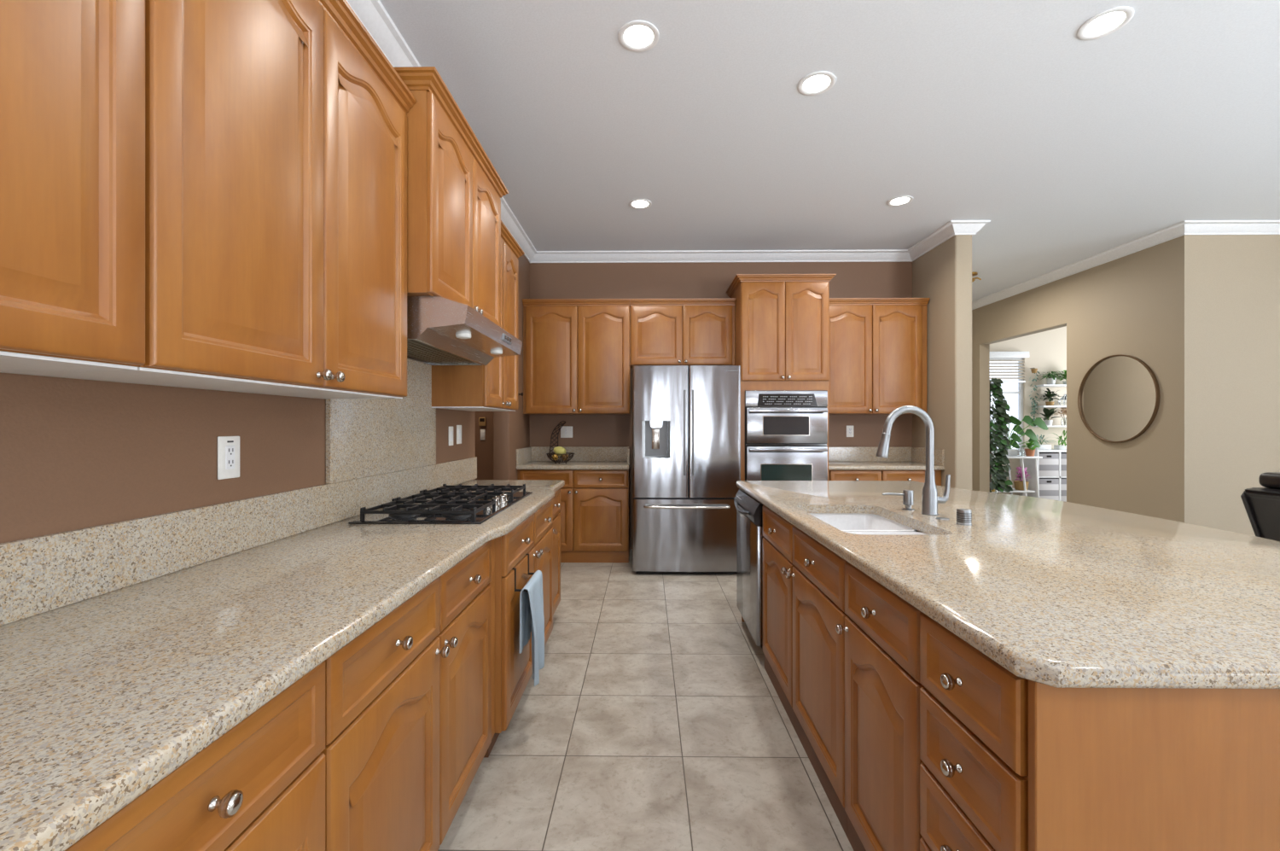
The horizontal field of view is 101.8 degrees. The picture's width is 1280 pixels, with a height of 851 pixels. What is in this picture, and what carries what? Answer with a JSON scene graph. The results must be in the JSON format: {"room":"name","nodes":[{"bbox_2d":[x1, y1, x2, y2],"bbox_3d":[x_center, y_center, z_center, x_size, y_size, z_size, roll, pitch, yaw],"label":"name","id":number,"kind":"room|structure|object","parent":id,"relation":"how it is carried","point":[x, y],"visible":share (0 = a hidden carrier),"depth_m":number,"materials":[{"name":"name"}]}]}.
{"room":"kitchen","nodes":[
{"label":"kitchen","id":0,"kind":"room"},
{"bbox_2d":[0,254,529,542],"bbox_3d":[-1.269,-0.250,0.881,0.140,3.060,9.050,0,0,1],"label":"wall","id":1,"kind":"structure","parent":0,"point":[75,453],"depth_m":1.27,"materials":[{"name":"brown paint"}]},
{"bbox_2d":[0,0,145,370],"bbox_3d":[-1.023,-0.654,0.447,0.357,1.111,0.968,0,0,1],"label":"upper cabinet","id":2,"kind":"object","parent":1,"relation":"attached to","point":[72,72],"visible":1,"depth_m":0.80,"materials":[{"name":"brown wood"}]},
{"bbox_2d":[0,0,416,398],"bbox_3d":[-1.011,-0.654,1.436,0.357,1.111,1.007,0,0,1],"label":"upper cabinet","id":3,"kind":"object","parent":1,"relation":"attached to","point":[276,130],"visible":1,"depth_m":1.25,"materials":[{"name":"brown wood"}]},
{"bbox_2d":[217,436,239,479],"bbox_3d":[-1.187,0.092,1.505,0.009,0.122,0.078,0,0,1],"label":"electrical outlet","id":4,"kind":"object","parent":1,"relation":"attached to","point":[228,446],"visible":1,"depth_m":1.50,"materials":[{"name":"white plastic"}]},
{"bbox_2d":[225,445,234,469],"bbox_3d":[-1.184,0.092,1.505,0.004,0.068,0.034,0,0,1],"label":"receptacle","id":5,"kind":"object","parent":4,"relation":"attached to","point":[229,450],"depth_m":1.50,"materials":[{"name":"white paint"}]},
{"bbox_2d":[0,359,477,626],"bbox_3d":[-1.177,0.010,1.760,0.020,0.720,3.790,0,0,1],"label":"backsplash","id":6,"kind":"structure","parent":1,"relation":"attached to","point":[379,450],"depth_m":1.56,"materials":[{"name":"beige stone"}]},
{"bbox_2d":[448,426,453,445],"bbox_3d":[-1.165,0.065,3.215,0.011,0.118,0.070,0,0,1],"label":"light switch","id":7,"kind":"object","parent":1,"relation":"attached to","point":[450,428],"visible":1,"depth_m":3.20,"materials":[{"name":"white plastic"}]},
{"bbox_2d":[393,66,508,326],"bbox_3d":[-0.957,-0.901,2.408,0.442,0.810,1.020,0,0,1],"label":"upper cabinet","id":8,"kind":"object","parent":1,"relation":"attached to","point":[455,190],"visible":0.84,"depth_m":2.10,"materials":[{"name":"brown wood"}]},
{"bbox_2d":[456,424,461,443],"bbox_3d":[-1.163,0.058,3.354,0.011,0.122,0.085,0,0,1],"label":"light switch","id":9,"kind":"object","parent":1,"relation":"attached to","point":[458,427],"visible":1,"depth_m":3.34,"materials":[{"name":"white plastic"}]},
{"bbox_2d":[407,296,522,365],"bbox_3d":[-0.903,-0.412,2.421,0.511,0.164,0.870,0,0,1],"label":"range hood","id":10,"kind":"object","parent":1,"relation":"attached to","point":[441,331],"visible":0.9,"depth_m":2.18,"materials":[{"name":"silver metal"}]},
{"bbox_2d":[431,220,524,411],"bbox_3d":[-0.988,-0.654,3.267,0.357,1.111,0.778,0,0,1],"label":"upper cabinet","id":11,"kind":"object","parent":1,"relation":"attached to","point":[494,386],"visible":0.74,"depth_m":3.09,"materials":[{"name":"brown wood"}]},
{"bbox_2d":[346,0,990,262],"bbox_3d":[0.914,-1.732,2.189,4.194,0.094,11.400,0,0,1],"label":"trim","id":12,"kind":"structure","parent":1,"relation":"attached to","point":[372,14],"depth_m":5.29,"materials":[{"name":"white paint"}]},
{"bbox_2d":[437,548,853,850],"bbox_3d":[3.433,1.330,2.708,12.400,0.100,13.100,0,0,1],"label":"floor","id":13,"kind":"structure","parent":0,"point":[654,718],"depth_m":2.13,"materials":[{"name":"tile"}]},
{"bbox_2d":[64,660,325,850],"bbox_3d":[-0.865,0.846,0.694,0.666,0.868,0.507,0,0,1],"label":"base cabinet","id":14,"kind":"object","parent":13,"relation":"on","point":[260,785],"visible":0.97,"depth_m":0.76,"materials":[{"name":"brown wood"}]},
{"bbox_2d":[320,538,494,850],"bbox_3d":[-0.855,0.846,1.478,0.666,0.868,1.061,0,0,1],"label":"base cabinet","id":15,"kind":"object","parent":13,"relation":"on","point":[408,700],"depth_m":1.29,"materials":[{"name":"brown wood"}]},
{"bbox_2d":[0,479,564,850],"bbox_3d":[-0.841,0.389,1.696,0.692,0.038,3.690,0,0,1],"label":"countertop","id":16,"kind":"structure","parent":15,"relation":"on","point":[103,697],"depth_m":0.84,"materials":[{"name":"beige stone"}]},
{"bbox_2d":[348,483,532,523],"bbox_3d":[-0.841,0.342,2.396,0.500,0.056,0.890,0,0,1],"label":"gas cooktop","id":17,"kind":"object","parent":16,"relation":"in","point":[457,506],"visible":1,"depth_m":2.11,"materials":[{"name":"black metal"}]},
{"bbox_2d":[483,498,552,756],"bbox_3d":[-0.825,0.846,2.520,0.701,0.868,1.020,0,0,1],"label":"base cabinet","id":18,"kind":"object","parent":13,"relation":"on","point":[533,537],"visible":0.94,"depth_m":2.17,"materials":[{"name":"brown wood"}]},
{"bbox_2d":[512,553,534,593],"bbox_3d":[-0.492,0.634,2.256,0.074,0.096,0.270,0,0,1],"label":"towel bar","id":19,"kind":"object","parent":18,"relation":"attached to","point":[514,568],"visible":0.59,"depth_m":2.14,"materials":[{"name":"black metal"}]},
{"bbox_2d":[519,570,544,686],"bbox_3d":[-0.455,0.862,2.229,0.079,0.415,0.278,0,0,1],"label":"towel","id":20,"kind":"object","parent":18,"relation":"attached to","point":[532,619],"visible":0.99,"depth_m":2.20,"materials":[{"name":"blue fabric"}]},
{"bbox_2d":[551,488,560,615],"bbox_3d":[-0.833,0.846,3.272,0.666,0.868,0.478,0,0,1],"label":"base cabinet","id":21,"kind":"object","parent":13,"relation":"on","point":[556,500],"visible":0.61,"depth_m":3.34,"materials":[{"name":"brown wood"}]},
{"bbox_2d":[517,465,630,562],"bbox_3d":[-0.622,0.844,5.098,1.040,0.872,0.590,0,0,1],"label":"base cabinet","id":22,"kind":"object","parent":13,"relation":"on","point":[595,513],"visible":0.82,"depth_m":4.84,"materials":[{"name":"brown wood"}]},
{"bbox_2d":[516,460,630,469],"bbox_3d":[-0.621,0.389,5.102,1.047,0.038,0.588,0,0,1],"label":"countertop","id":23,"kind":"structure","parent":22,"relation":"on","point":[533,464],"depth_m":4.82,"materials":[{"name":"beige stone"}]},
{"bbox_2d":[546,420,574,463],"bbox_3d":[-0.781,0.161,5.110,0.279,0.418,0.252,0,0,1],"label":"fruit basket","id":24,"kind":"object","parent":23,"relation":"on","point":[559,460],"visible":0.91,"depth_m":5.17,"materials":[{"name":"brown metal"}]},
{"bbox_2d":[553,446,565,455],"bbox_3d":[-0.788,0.254,5.130,0.108,0.095,0.108,0,0,39],"label":"fruit","id":25,"kind":"object","parent":24,"relation":"in","point":[558,450],"visible":0.88,"depth_m":5.10,"materials":[{"name":"yellow food"}]},
{"bbox_2d":[546,452,574,463],"bbox_3d":[-0.781,0.321,5.110,0.279,0.099,0.252,0,0,1],"label":"bowl","id":26,"kind":"object","parent":24,"relation":"on","point":[559,460],"depth_m":5.05,"materials":[{"name":"brown metal"}]},
{"bbox_2d":[632,365,740,574],"bbox_3d":[0.404,0.385,4.805,0.925,1.790,0.880,0,0,1],"label":"refrigerator","id":27,"kind":"object","parent":13,"relation":"on","point":[686,419],"visible":0.97,"depth_m":4.43,"materials":[{"name":"grey metal"}]},
{"bbox_2d":[632,497,736,571],"bbox_3d":[0.399,0.938,4.444,0.925,0.615,0.158,0,0,1],"label":"freezer","id":28,"kind":"object","parent":27,"relation":"in","point":[670,534],"depth_m":4.43,"materials":[{"name":"grey metal"}]},
{"bbox_2d":[733,489,763,649],"bbox_3d":[0.908,0.848,3.071,0.663,0.864,0.615,0,0,1],"label":"dishwasher","id":29,"kind":"object","parent":13,"relation":"on","point":[749,510],"visible":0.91,"depth_m":2.93,"materials":[{"name":"grey metal"}]},
{"bbox_2d":[725,273,836,480],"bbox_3d":[1.333,-0.048,5.048,0.902,2.655,0.648,0,0,1],"label":"tall cabinet","id":30,"kind":"object","parent":13,"relation":"on","point":[782,320],"visible":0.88,"depth_m":4.76,"materials":[{"name":"brown wood"}]},
{"bbox_2d":[744,390,827,480],"bbox_3d":[1.341,0.295,4.996,0.748,1.226,0.602,0,0,1],"label":"double oven","id":31,"kind":"object","parent":30,"relation":"in","point":[786,432],"visible":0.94,"depth_m":4.74,"materials":[{"name":"silver metal"}]},
{"bbox_2d":[785,525,848,837],"bbox_3d":[0.918,0.846,1.900,0.635,0.868,0.573,0,0,1],"label":"base cabinet","id":32,"kind":"object","parent":13,"relation":"on","point":[818,573],"visible":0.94,"depth_m":1.83,"materials":[{"name":"brown wood"}]},
{"bbox_2d":[762,505,919,727],"bbox_3d":[0.925,0.846,2.469,0.635,0.868,0.563,0,0,1],"label":"base cabinet","id":33,"kind":"object","parent":13,"relation":"on","point":[777,532],"visible":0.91,"depth_m":2.41,"materials":[{"name":"brown wood"}]},
{"bbox_2d":[835,560,924,850],"bbox_3d":[0.912,0.846,1.393,0.635,0.868,0.440,0,0,1],"label":"base cabinet","id":34,"kind":"object","parent":13,"relation":"on","point":[882,684],"visible":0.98,"depth_m":1.37,"materials":[{"name":"brown wood"}]},
{"bbox_2d":[828,469,941,485],"bbox_3d":[2.265,0.844,5.062,1.050,0.872,0.590,0,0,1],"label":"base cabinet","id":35,"kind":"object","parent":13,"relation":"on","point":[834,474],"visible":0.23,"depth_m":4.81,"materials":[{"name":"brown wood"}]},
{"bbox_2d":[828,461,944,470],"bbox_3d":[2.267,0.389,5.066,1.057,0.038,0.588,0,0,1],"label":"countertop","id":36,"kind":"structure","parent":35,"relation":"on","point":[832,465],"depth_m":4.78,"materials":[{"name":"beige stone"}]},
{"bbox_2d":[919,611,1028,850],"bbox_3d":[0.907,0.846,1.011,0.635,0.868,0.321,0,0,1],"label":"base cabinet","id":37,"kind":"object","parent":13,"relation":"on","point":[974,710],"visible":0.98,"depth_m":0.99,"materials":[{"name":"brown wood"}]},
{"bbox_2d":[989,378,1012,493],"bbox_3d":[5.293,0.277,7.896,0.560,2.006,0.576,0,0,-9],"label":"climbing ivy","id":38,"kind":"object","parent":13,"relation":"on","point":[997,473],"visible":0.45,"depth_m":7.74,"materials":[{"name":"green plant"}]},
{"bbox_2d":[989,485,999,493],"bbox_3d":[5.297,0.980,7.886,0.240,0.160,0.240,0,0,1],"label":"pot","id":39,"kind":"object","parent":38,"relation":"on","point":[993,490],"depth_m":7.77,"materials":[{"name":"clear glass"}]},
{"bbox_2d":[741,616,1279,850],"bbox_3d":[1.138,0.845,2.117,0.976,0.870,2.577,0,0,1],"label":"paneling","id":40,"kind":"structure","parent":13,"relation":"on","point":[1110,769],"depth_m":0.83,"materials":[{"name":"brown wood"}]},
{"bbox_2d":[736,480,1279,688],"bbox_3d":[1.357,0.390,2.147,1.468,0.040,2.703,0,0,1],"label":"countertop","id":41,"kind":"structure","parent":40,"relation":"on","point":[1058,594],"depth_m":1.25,"materials":[{"name":"beige stone"}]},
{"bbox_2d":[808,512,928,535],"bbox_3d":[0.898,0.543,2.097,0.424,0.263,0.713,0,0,1],"label":"sink","id":42,"kind":"object","parent":41,"relation":"in","point":[846,522],"visible":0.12,"depth_m":2.43,"materials":[{"name":"white ceramic"}]},
{"bbox_2d":[882,489,914,510],"bbox_3d":[1.134,0.327,2.286,0.136,0.086,0.048,0,0,1],"label":"soap dispenser","id":43,"kind":"object","parent":41,"relation":"on","point":[908,495],"visible":1,"depth_m":2.27,"materials":[{"name":"silver metal"}]},
{"bbox_2d":[875,405,950,515],"bbox_3d":[1.134,0.143,2.161,0.313,0.453,0.062,0,0,-7],"label":"kitchen faucet","id":44,"kind":"object","parent":41,"relation":"on","point":[930,498],"visible":1,"depth_m":2.15,"materials":[{"name":"silver metal"}]},
{"bbox_2d":[935,517,949,519],"bbox_3d":[1.197,0.368,2.060,0.048,0.004,0.048,0,0,1],"label":"cover","id":45,"kind":"object","parent":41,"relation":"on","point":[938,518],"visible":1,"depth_m":2.05,"materials":[{"name":"silver metal"}]},
{"bbox_2d":[955,508,971,525],"bbox_3d":[1.214,0.342,1.950,0.051,0.057,0.051,0,0,1],"label":"air gap","id":46,"kind":"object","parent":41,"relation":"on","point":[963,515],"visible":1,"depth_m":1.93,"materials":[{"name":"silver metal"}]},
{"bbox_2d":[991,454,1042,497],"bbox_3d":[5.930,0.888,8.503,0.950,0.787,0.450,0,0,1],"label":"table","id":47,"kind":"object","parent":13,"relation":"on","point":[1024,492],"visible":0.39,"depth_m":8.32,"materials":[{"name":"white paint"}]},
{"bbox_2d":[999,488,1035,492],"bbox_3d":[5.930,1.055,8.503,0.750,0.020,0.390,0,0,1],"label":"shelf","id":48,"kind":"object","parent":47,"relation":"attached to","point":[1025,489],"depth_m":8.31,"materials":[{"name":"white paint"}]},
{"bbox_2d":[990,415,1048,455],"bbox_3d":[6.034,0.167,8.429,1.054,0.656,0.276,0,0,1],"label":"monstera","id":49,"kind":"object","parent":47,"relation":"on","point":[1038,421],"visible":0.54,"depth_m":8.43,"materials":[{"name":"green plant"}]},
{"bbox_2d":[1006,448,1017,455],"bbox_3d":[6.000,0.440,8.497,0.230,0.110,0.140,0,0,1],"label":"planter","id":50,"kind":"object","parent":49,"relation":"on","point":[1010,451],"depth_m":8.43,"materials":[{"name":"white ceramic"}]},
{"bbox_2d":[1019,448,1024,456],"bbox_3d":[6.148,0.440,8.375,0.070,0.110,0.069,0,0,1],"label":"glass jar","id":51,"kind":"object","parent":47,"relation":"on","point":[1021,450],"visible":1,"depth_m":8.35,"materials":[{"name":"white"}]},
{"bbox_2d":[1013,466,1031,490],"bbox_3d":[6.188,0.853,8.440,0.240,0.384,0.209,0,0,-25],"label":"potted orchid","id":52,"kind":"object","parent":47,"relation":"on","point":[1018,484],"visible":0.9,"depth_m":8.42,"materials":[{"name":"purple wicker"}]},
{"bbox_2d":[1020,440,1039,456],"bbox_3d":[6.261,0.368,8.379,0.217,0.253,0.249,0,0,-29],"label":"potted plant","id":53,"kind":"object","parent":47,"relation":"on","point":[1029,452],"visible":1,"depth_m":8.33,"materials":[{"name":"green plant"}]},
{"bbox_2d":[1020,448,1066,500],"bbox_3d":[6.878,0.840,8.711,0.740,0.880,0.390,0,0,1],"label":"storage unit","id":54,"kind":"object","parent":13,"relation":"on","point":[1029,463],"visible":0.29,"depth_m":8.58,"materials":[{"name":"white paint"}]},
{"bbox_2d":[1024,434,1056,449],"bbox_3d":[6.680,0.274,8.700,0.498,0.252,0.443,0,0,40],"label":"potted succulent","id":55,"kind":"object","parent":54,"relation":"on","point":[1042,446],"visible":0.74,"depth_m":8.64,"materials":[{"name":"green plant"}]},
{"bbox_2d":[1031,444,1051,449],"bbox_3d":[6.707,0.360,8.698,0.240,0.080,0.120,0,0,1],"label":"planter","id":56,"kind":"object","parent":55,"relation":"on","point":[1042,446],"depth_m":8.64,"materials":[{"name":"white ceramic"}]},
{"bbox_2d":[1039,452,1058,476],"bbox_3d":[6.698,0.647,8.699,0.326,0.375,0.364,0,0,1],"label":"fabric bin","id":57,"kind":"object","parent":54,"relation":"in","point":[1049,464],"visible":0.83,"depth_m":8.52,"materials":[{"name":"white fabric"}]},
{"bbox_2d":[1039,477,1058,500],"bbox_3d":[6.698,1.062,8.699,0.326,0.375,0.364,0,0,1],"label":"fabric bin","id":58,"kind":"object","parent":54,"relation":"in","point":[1049,487],"visible":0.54,"depth_m":8.52,"materials":[{"name":"white fabric"}]},
{"bbox_2d":[1045,430,1066,449],"bbox_3d":[7.112,0.253,8.682,0.633,0.365,0.546,0,0,1],"label":"potted succulent","id":59,"kind":"object","parent":54,"relation":"on","point":[1059,446],"visible":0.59,"depth_m":8.67,"materials":[{"name":"green plant"}]},
{"bbox_2d":[1053,444,1066,449],"bbox_3d":[7.057,0.365,8.694,0.200,0.070,0.120,0,0,1],"label":"planter","id":60,"kind":"object","parent":59,"relation":"on","point":[1056,446],"depth_m":8.64,"materials":[{"name":"white ceramic"}]},
{"bbox_2d":[1060,452,1066,476],"bbox_3d":[7.056,0.647,8.695,0.326,0.375,0.364,0,0,1],"label":"fabric bin","id":61,"kind":"object","parent":54,"relation":"in","point":[1063,455],"visible":0.3,"depth_m":8.52,"materials":[{"name":"white fabric"}]},
{"bbox_2d":[1060,477,1066,501],"bbox_3d":[7.056,1.062,8.695,0.326,0.375,0.364,0,0,1],"label":"fabric bin","id":62,"kind":"object","parent":54,"relation":"in","point":[1063,480],"visible":0.16,"depth_m":8.52,"materials":[{"name":"white fabric"}]},
{"bbox_2d":[1240,471,1279,541],"bbox_3d":[4.160,0.780,2.789,1.009,1.000,1.000,0,0,1],"label":"leather armchair","id":63,"kind":"object","parent":13,"relation":"on","point":[1261,504],"visible":0.65,"depth_m":3.10,"materials":[{"name":"black leather"}]},
{"bbox_2d":[1258,471,1279,488],"bbox_3d":[3.885,0.327,2.792,0.320,0.094,0.720,0,0,1],"label":"cushion","id":64,"kind":"object","parent":63,"relation":"on","point":[1268,480],"depth_m":3.09,"materials":[{"name":"black leather"}]},
{"bbox_2d":[475,261,912,548],"bbox_3d":[0.089,-0.250,5.459,5.445,3.060,0.140,0,0,1],"label":"wall","id":65,"kind":"structure","parent":0,"point":[712,280],"depth_m":5.39,"materials":[{"name":"brown paint"}]},
{"bbox_2d":[478,417,486,425],"bbox_3d":[-1.634,-0.040,5.399,0.070,0.090,0.022,0,0,1],"label":"thermostat","id":66,"kind":"object","parent":65,"relation":"attached to","point":[482,421],"visible":1,"depth_m":5.39,"materials":[{"name":"beige plastic"}]},
{"bbox_2d":[480,429,485,439],"bbox_3d":[-1.634,0.095,5.404,0.050,0.110,0.011,0,0,1],"label":"light switch","id":67,"kind":"object","parent":65,"relation":"attached to","point":[482,431],"visible":1,"depth_m":5.40,"materials":[{"name":"white plastic"}]},
{"bbox_2d":[560,426,572,437],"bbox_3d":[-0.759,0.068,5.389,0.125,0.118,0.020,0,0,1],"label":"electrical outlet","id":68,"kind":"object","parent":65,"relation":"attached to","point":[566,432],"visible":1,"depth_m":5.39,"materials":[{"name":"white plastic"}]},
{"bbox_2d":[516,446,630,465],"bbox_3d":[-0.621,0.295,5.104,1.047,0.150,0.585,0,0,1],"label":"backsplash","id":69,"kind":"structure","parent":65,"relation":"attached to","point":[525,455],"depth_m":5.37,"materials":[{"name":"beige stone"}]},
{"bbox_2d":[522,298,630,414],"bbox_3d":[-0.619,-0.670,5.215,1.045,1.110,0.363,0,0,1],"label":"upper cabinet","id":70,"kind":"object","parent":65,"relation":"attached to","point":[577,352],"visible":1,"depth_m":5.07,"materials":[{"name":"brown wood"}]},
{"bbox_2d":[629,298,735,368],"bbox_3d":[0.417,-0.906,5.202,1.022,0.637,0.363,0,0,1],"label":"upper cabinet","id":71,"kind":"object","parent":65,"relation":"attached to","point":[664,331],"visible":0.98,"depth_m":5.06,"materials":[{"name":"brown wood"}]},
{"bbox_2d":[846,425,853,436],"bbox_3d":[2.163,0.060,5.359,0.074,0.118,0.009,0,0,1],"label":"electrical outlet","id":72,"kind":"object","parent":65,"relation":"attached to","point":[849,428],"visible":1,"depth_m":5.36,"materials":[{"name":"white plastic"}]},
{"bbox_2d":[848,427,851,434],"bbox_3d":[2.163,0.060,5.357,0.034,0.068,0.004,0,0,1],"label":"receptacle","id":73,"kind":"object","parent":72,"relation":"attached to","point":[849,428],"depth_m":5.35,"materials":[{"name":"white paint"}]},
{"bbox_2d":[828,297,930,413],"bbox_3d":[2.263,-0.670,5.179,1.043,1.110,0.363,0,0,1],"label":"upper cabinet","id":74,"kind":"object","parent":65,"relation":"attached to","point":[877,346],"visible":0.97,"depth_m":5.03,"materials":[{"name":"brown wood"}]},
{"bbox_2d":[828,447,944,465],"bbox_3d":[2.267,0.295,5.068,1.057,0.150,0.585,0,0,1],"label":"backsplash","id":75,"kind":"structure","parent":65,"relation":"attached to","point":[835,454],"depth_m":5.34,"materials":[{"name":"beige stone"}]},
{"bbox_2d":[379,0,1279,301],"bbox_3d":[3.433,-1.830,2.708,12.400,0.100,13.100,0,0,1],"label":"ceiling","id":76,"kind":"structure","parent":0,"point":[1073,148],"depth_m":2.99,"materials":[{"name":"paint"}]},
{"bbox_2d":[617,20,659,52],"bbox_3d":[-0.006,-1.777,2.380,0.188,0.006,0.188,0,0,1],"label":"recessed light","id":77,"kind":"object","parent":76,"relation":"in","point":[638,37],"visible":1,"depth_m":2.38,"materials":[{"name":"white paint"}]},
{"bbox_2d":[628,198,651,209],"bbox_3d":[0.001,-1.777,4.180,0.188,0.006,0.188,0,0,1],"label":"recessed light","id":78,"kind":"object","parent":76,"relation":"in","point":[640,203],"visible":1,"depth_m":4.17,"materials":[{"name":"white paint"}]},
{"bbox_2d":[797,70,835,95],"bbox_3d":[0.918,-1.777,2.709,0.188,0.006,0.188,0,0,1],"label":"recessed light","id":79,"kind":"object","parent":76,"relation":"in","point":[818,84],"visible":1,"depth_m":2.70,"materials":[{"name":"white paint"}]},
{"bbox_2d":[886,195,913,206],"bbox_3d":[2.061,-1.777,4.125,0.188,0.006,0.188,0,0,1],"label":"recessed light","id":80,"kind":"object","parent":76,"relation":"in","point":[898,200],"visible":1,"depth_m":4.12,"materials":[{"name":"white paint"}]},
{"bbox_2d":[971,272,981,282],"bbox_3d":[3.902,-1.725,6.103,0.194,0.110,0.219,0,0,1],"label":"hall ceiling light","id":81,"kind":"object","parent":76,"relation":"attached to","point":[973,273],"visible":0.33,"depth_m":6.07,"materials":[{"name":"gold metal"}]},
{"bbox_2d":[1076,6,1134,40],"bbox_3d":[2.058,-1.777,2.305,0.188,0.006,0.188,0,0,1],"label":"recessed light","id":82,"kind":"object","parent":76,"relation":"in","point":[1106,25],"visible":1,"depth_m":2.30,"materials":[{"name":"white paint"}]},
{"bbox_2d":[912,234,971,489],"bbox_3d":[2.875,-0.250,5.050,0.155,3.060,0.890,0,0,1],"label":"wall partition","id":83,"kind":"structure","parent":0,"point":[943,275],"depth_m":4.69,"materials":[{"name":"beige paint"}]},
{"bbox_2d":[989,325,1066,494],"bbox_3d":[6.943,-0.250,8.985,4.136,3.060,0.140,0,0,1],"label":"wall","id":84,"kind":"structure","parent":0,"point":[1047,350],"depth_m":8.92,"materials":[{"name":"beige paint"}]},
{"bbox_2d":[989,358,1023,453],"bbox_3d":[5.910,-0.340,8.958,1.420,1.660,0.120,0,0,1],"label":"window","id":85,"kind":"structure","parent":84,"relation":"in","point":[1012,392],"depth_m":8.98,"materials":[{"name":"white paint"}]},
{"bbox_2d":[989,351,1029,382],"bbox_3d":[5.834,-0.990,8.859,1.490,0.520,0.120,0,0,1],"label":"window blind","id":86,"kind":"object","parent":85,"relation":"attached to","point":[992,354],"visible":0.4,"depth_m":8.84,"materials":[{"name":"white paint"}]},
{"bbox_2d":[1029,367,1040,420],"bbox_3d":[6.681,-0.521,8.818,0.160,0.913,0.149,0,0,41],"label":"vine","id":87,"kind":"object","parent":84,"relation":"hanging from","point":[1032,369],"visible":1,"depth_m":8.81,"materials":[{"name":"green plant"}]},
{"bbox_2d":[1030,368,1037,372],"bbox_3d":[6.679,-0.925,8.819,0.100,0.070,0.098,0,0,1],"label":"pot","id":88,"kind":"object","parent":87,"relation":"on","point":[1033,370],"depth_m":8.79,"materials":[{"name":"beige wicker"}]},
{"bbox_2d":[1033,405,1066,407],"bbox_3d":[7.204,-0.318,8.791,0.950,0.028,0.240,0,0,1],"label":"wall shelf","id":89,"kind":"object","parent":84,"relation":"attached to","point":[1038,406],"visible":0.5,"depth_m":8.68,"materials":[{"name":"white paint"}]},
{"bbox_2d":[1039,388,1063,405],"bbox_3d":[6.929,-0.487,8.785,0.320,0.310,0.334,0,0,25],"label":"potted plant","id":90,"kind":"object","parent":89,"relation":"on","point":[1049,394],"visible":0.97,"depth_m":8.75,"materials":[{"name":"green plant"}]},
{"bbox_2d":[1057,393,1066,405],"bbox_3d":[7.188,-0.435,8.782,0.192,0.205,0.202,0,0,1],"label":"glass terrarium","id":91,"kind":"object","parent":89,"relation":"on","point":[1062,401],"visible":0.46,"depth_m":8.76,"materials":[{"name":"white"}]},
{"bbox_2d":[1033,384,1066,387],"bbox_3d":[7.204,-0.671,8.791,0.950,0.028,0.240,0,0,1],"label":"wall shelf","id":92,"kind":"object","parent":84,"relation":"attached to","point":[1043,385],"visible":0.52,"depth_m":8.71,"materials":[{"name":"white paint"}]},
{"bbox_2d":[1039,371,1066,383],"bbox_3d":[6.943,-0.801,8.790,0.389,0.231,0.358,0,0,1],"label":"potted fern","id":93,"kind":"object","parent":92,"relation":"on","point":[1051,380],"visible":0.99,"depth_m":8.74,"materials":[{"name":"green plant"}]},
{"bbox_2d":[1046,378,1056,383],"bbox_3d":[6.939,-0.740,8.785,0.140,0.110,0.140,0,0,1],"label":"pot","id":94,"kind":"object","parent":93,"relation":"on","point":[1050,381],"depth_m":8.74,"materials":[{"name":"white ceramic"}]},
{"bbox_2d":[1058,370,1066,383],"bbox_3d":[7.221,-0.832,8.776,0.361,0.294,0.338,0,0,1],"label":"potted plant","id":95,"kind":"object","parent":92,"relation":"on","point":[1064,375],"visible":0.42,"depth_m":8.77,"materials":[{"name":"green plant"}]},
{"bbox_3d":[7.204,0.014,8.791,0.950,0.028,0.240,0,0,1],"label":"wall shelf","id":96,"kind":"object","parent":84,"relation":"attached to","visible":0},
{"bbox_2d":[1040,407,1063,424],"bbox_3d":[6.849,-0.158,8.781,0.334,0.316,0.450,0,0,1],"label":"potted plant","id":97,"kind":"object","parent":96,"relation":"on","point":[1048,412],"visible":0.94,"depth_m":8.74,"materials":[{"name":"green plant"}]},
{"bbox_2d":[1055,407,1066,424],"bbox_3d":[7.162,-0.162,8.789,0.279,0.324,0.225,0,0,1],"label":"flower vase","id":98,"kind":"object","parent":96,"relation":"on","point":[1063,421],"visible":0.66,"depth_m":8.77,"materials":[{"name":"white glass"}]},
{"bbox_2d":[971,234,1200,525],"bbox_3d":[4.912,-0.250,6.324,0.140,3.060,3.432,0,0,1],"label":"wall","id":99,"kind":"structure","parent":0,"point":[1144,305],"depth_m":5.17,"materials":[{"name":"beige paint"}]},
{"bbox_2d":[1077,354,1160,442],"bbox_3d":[4.813,-0.270,5.271,0.031,0.890,0.890,0,0,1],"label":"round mirror","id":100,"kind":"object","parent":99,"relation":"attached to","point":[1119,396],"visible":1,"depth_m":5.23,"materials":[{"name":"brown mirror"}]},
{"bbox_2d":[1200,234,1279,535],"bbox_3d":[7.260,-0.250,4.649,4.596,3.060,0.140,0,0,1],"label":"wall","id":101,"kind":"structure","parent":0,"point":[1240,274],"depth_m":4.60,"materials":[{"name":"beige paint"}]},
{"bbox_2d":[971,220,1279,309],"bbox_3d":[7.061,-1.732,6.151,4.630,0.094,3.326,0,0,1],"label":"trim","id":102,"kind":"structure","parent":101,"relation":"attached to","point":[1186,227],"depth_m":4.89,"materials":[{"name":"white paint"}]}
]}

